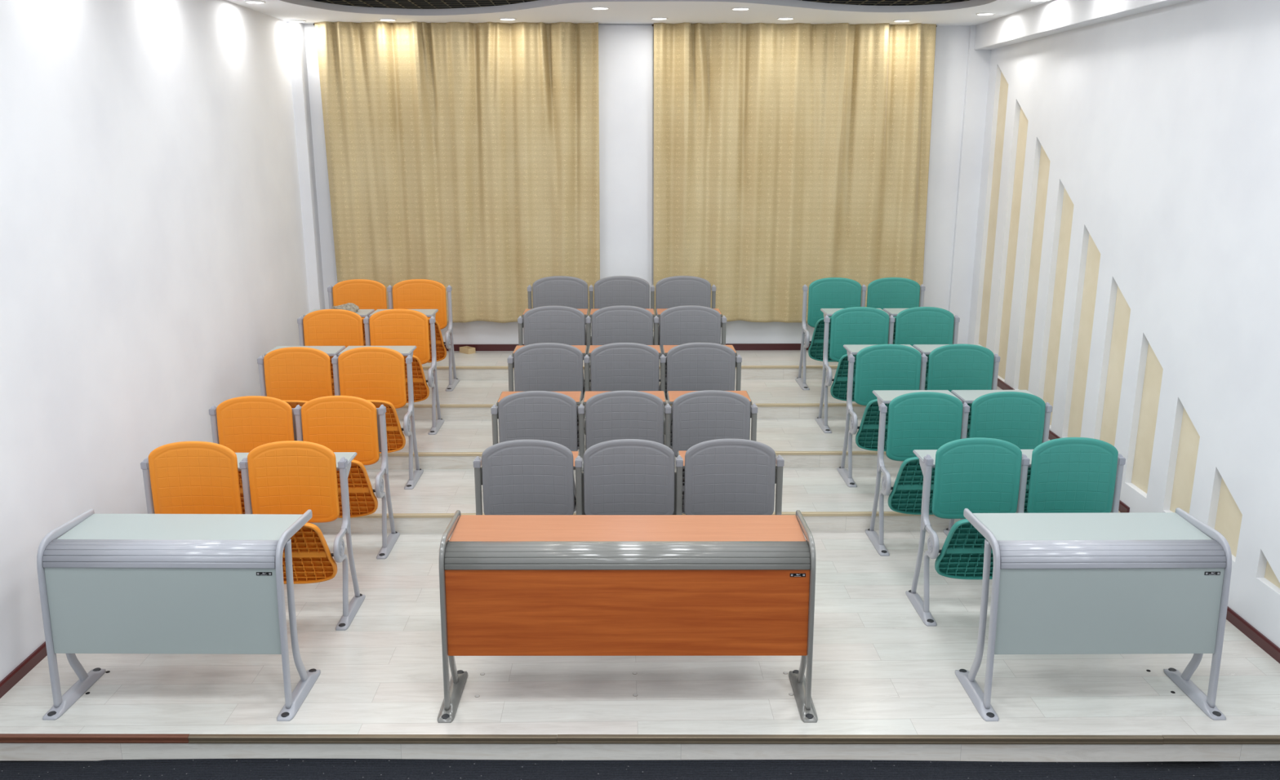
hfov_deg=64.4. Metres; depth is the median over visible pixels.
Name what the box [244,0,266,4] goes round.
recessed light
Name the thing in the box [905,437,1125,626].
row of chairs
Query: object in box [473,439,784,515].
row of chairs
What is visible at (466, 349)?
wooden box
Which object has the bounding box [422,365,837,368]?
trim
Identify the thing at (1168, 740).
trim
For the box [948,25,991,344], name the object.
wall pier
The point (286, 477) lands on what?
row of chairs
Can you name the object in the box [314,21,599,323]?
curtain
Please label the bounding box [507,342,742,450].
row of chairs
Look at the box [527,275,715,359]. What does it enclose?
row of chairs
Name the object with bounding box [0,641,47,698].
baseboard
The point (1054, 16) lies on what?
ceiling beam
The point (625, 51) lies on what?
wall pier
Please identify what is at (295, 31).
wall pier
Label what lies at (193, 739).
trim
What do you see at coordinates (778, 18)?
recessed light
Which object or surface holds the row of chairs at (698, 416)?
on the floor
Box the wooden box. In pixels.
[459,346,475,354]
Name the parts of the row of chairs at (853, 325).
leg, leg, seat, backrest, leg, backrest, seat, leg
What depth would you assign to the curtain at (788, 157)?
9.14 m
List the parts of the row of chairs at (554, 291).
leg, backrest, leg, backrest, leg, seat, backrest, leg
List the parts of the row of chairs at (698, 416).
leg, backrest, seat, leg, backrest, leg, seat, backrest, leg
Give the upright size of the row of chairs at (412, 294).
0.921 m
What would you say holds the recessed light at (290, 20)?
in the ceiling
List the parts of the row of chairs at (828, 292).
leg, leg, seat, backrest, leg, backrest, seat, leg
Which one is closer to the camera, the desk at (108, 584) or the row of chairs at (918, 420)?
the desk at (108, 584)
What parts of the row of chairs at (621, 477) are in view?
leg, backrest, leg, backrest, leg, backrest, leg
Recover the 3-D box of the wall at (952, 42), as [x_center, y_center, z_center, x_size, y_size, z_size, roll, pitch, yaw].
[0.105,-1.649,9.446,6.650,3.950,0.120,0,14,-1]
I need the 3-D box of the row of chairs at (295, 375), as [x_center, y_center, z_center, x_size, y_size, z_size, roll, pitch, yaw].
[-2.092,0.170,7.042,1.076,0.944,0.697,0,14,-1]
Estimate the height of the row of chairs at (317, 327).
0.934 m
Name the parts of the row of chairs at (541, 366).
leg, backrest, seat, leg, backrest, leg, seat, backrest, leg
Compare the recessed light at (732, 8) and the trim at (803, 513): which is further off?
the recessed light at (732, 8)
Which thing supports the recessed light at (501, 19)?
in the ceiling
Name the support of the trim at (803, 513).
attached to the floor
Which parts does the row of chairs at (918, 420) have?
leg, tablet arm, leg, seat, backrest, leg, leg, backrest, seat, leg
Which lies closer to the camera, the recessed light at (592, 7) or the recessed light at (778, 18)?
the recessed light at (592, 7)
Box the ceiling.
[226,0,1052,25]
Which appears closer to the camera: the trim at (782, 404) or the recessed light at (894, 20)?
the trim at (782, 404)
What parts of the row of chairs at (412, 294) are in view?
leg, backrest, seat, leg, backrest, seat, leg, leg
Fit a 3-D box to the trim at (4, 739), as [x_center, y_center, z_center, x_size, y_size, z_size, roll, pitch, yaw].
[-2.402,1.480,4.311,0.983,0.032,0.024,0,14,0]
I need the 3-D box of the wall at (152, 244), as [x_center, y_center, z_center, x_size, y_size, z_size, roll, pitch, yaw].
[-2.943,-0.166,3.514,0.120,3.950,12.202,0,14,-2]
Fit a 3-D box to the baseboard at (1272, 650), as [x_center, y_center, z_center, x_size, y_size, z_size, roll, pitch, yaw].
[3.106,0.518,7.043,0.018,0.562,5.702,0,14,0]
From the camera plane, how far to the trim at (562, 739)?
4.30 m
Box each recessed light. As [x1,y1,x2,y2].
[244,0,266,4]
[288,19,306,22]
[378,17,396,21]
[498,17,516,20]
[590,6,609,9]
[650,17,668,19]
[731,7,750,10]
[777,17,794,19]
[893,19,911,22]
[976,12,995,15]
[1029,0,1049,1]
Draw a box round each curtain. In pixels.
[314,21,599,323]
[653,22,936,323]
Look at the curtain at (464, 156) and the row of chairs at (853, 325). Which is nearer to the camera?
the row of chairs at (853, 325)
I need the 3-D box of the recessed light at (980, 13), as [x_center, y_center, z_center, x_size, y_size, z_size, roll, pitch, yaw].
[2.759,-3.009,8.122,0.147,0.015,0.147,0,14,-1]
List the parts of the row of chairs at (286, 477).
leg, backrest, leg, backrest, seat, leg, tablet arm, leg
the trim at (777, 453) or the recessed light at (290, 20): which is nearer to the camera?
the trim at (777, 453)
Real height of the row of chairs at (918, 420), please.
0.962 m
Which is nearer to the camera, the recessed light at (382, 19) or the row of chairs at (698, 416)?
the row of chairs at (698, 416)
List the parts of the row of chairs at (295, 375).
leg, seat, backrest, leg, backrest, seat, leg, leg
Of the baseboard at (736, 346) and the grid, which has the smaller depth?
the grid
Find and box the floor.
[0,350,1279,763]
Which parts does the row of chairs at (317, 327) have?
leg, seat, backrest, leg, backrest, seat, leg, leg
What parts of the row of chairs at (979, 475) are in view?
leg, tablet arm, leg, seat, backrest, leg, backrest, leg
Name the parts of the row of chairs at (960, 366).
leg, leg, seat, backrest, leg, backrest, seat, leg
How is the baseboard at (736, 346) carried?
attached to the wall at (952, 42)
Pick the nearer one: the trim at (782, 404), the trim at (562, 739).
the trim at (562, 739)
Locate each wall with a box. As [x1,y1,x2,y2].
[0,0,309,681]
[303,23,969,344]
[967,0,1279,648]
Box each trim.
[0,734,189,743]
[187,734,556,744]
[350,511,1119,518]
[379,451,885,456]
[401,403,866,408]
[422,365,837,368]
[556,734,1164,745]
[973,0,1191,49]
[1161,735,1279,745]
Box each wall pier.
[286,21,324,311]
[598,23,653,308]
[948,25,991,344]
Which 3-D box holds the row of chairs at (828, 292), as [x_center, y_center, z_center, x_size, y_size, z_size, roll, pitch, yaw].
[1.924,-0.487,8.717,1.076,0.931,0.535,0,14,-1]
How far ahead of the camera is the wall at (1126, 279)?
6.20 m
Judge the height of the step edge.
0.020 m
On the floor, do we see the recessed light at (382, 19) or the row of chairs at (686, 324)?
the row of chairs at (686, 324)
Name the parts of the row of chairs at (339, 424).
leg, seat, backrest, leg, backrest, seat, leg, leg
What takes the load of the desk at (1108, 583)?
on the floor
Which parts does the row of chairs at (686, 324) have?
leg, backrest, seat, leg, backrest, leg, seat, backrest, leg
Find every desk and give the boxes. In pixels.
[36,509,320,721]
[437,510,817,723]
[955,507,1231,721]
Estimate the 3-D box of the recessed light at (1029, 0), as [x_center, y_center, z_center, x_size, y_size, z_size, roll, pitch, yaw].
[2.865,-2.798,7.280,0.147,0.015,0.147,0,14,-1]
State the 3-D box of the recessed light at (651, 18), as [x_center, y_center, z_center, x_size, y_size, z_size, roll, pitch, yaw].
[0.162,-3.100,8.475,0.147,0.015,0.147,0,14,-1]
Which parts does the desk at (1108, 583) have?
leg, rail, panel, leg, rail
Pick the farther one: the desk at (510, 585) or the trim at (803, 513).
the trim at (803, 513)
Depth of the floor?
4.75 m
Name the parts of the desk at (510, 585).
rail, leg, panel, leg, rail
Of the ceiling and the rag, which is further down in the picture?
the rag
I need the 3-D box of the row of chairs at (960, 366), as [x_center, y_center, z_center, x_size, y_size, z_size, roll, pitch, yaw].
[1.969,0.152,7.112,1.076,0.954,0.697,0,14,-1]
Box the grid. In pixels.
[312,0,968,8]
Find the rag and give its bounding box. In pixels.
[331,302,359,312]
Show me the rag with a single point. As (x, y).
(352, 307)
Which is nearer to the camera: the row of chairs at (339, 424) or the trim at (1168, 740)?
the trim at (1168, 740)
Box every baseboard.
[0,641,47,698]
[444,343,810,351]
[996,377,1279,663]
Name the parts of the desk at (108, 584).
rail, leg, panel, rail, leg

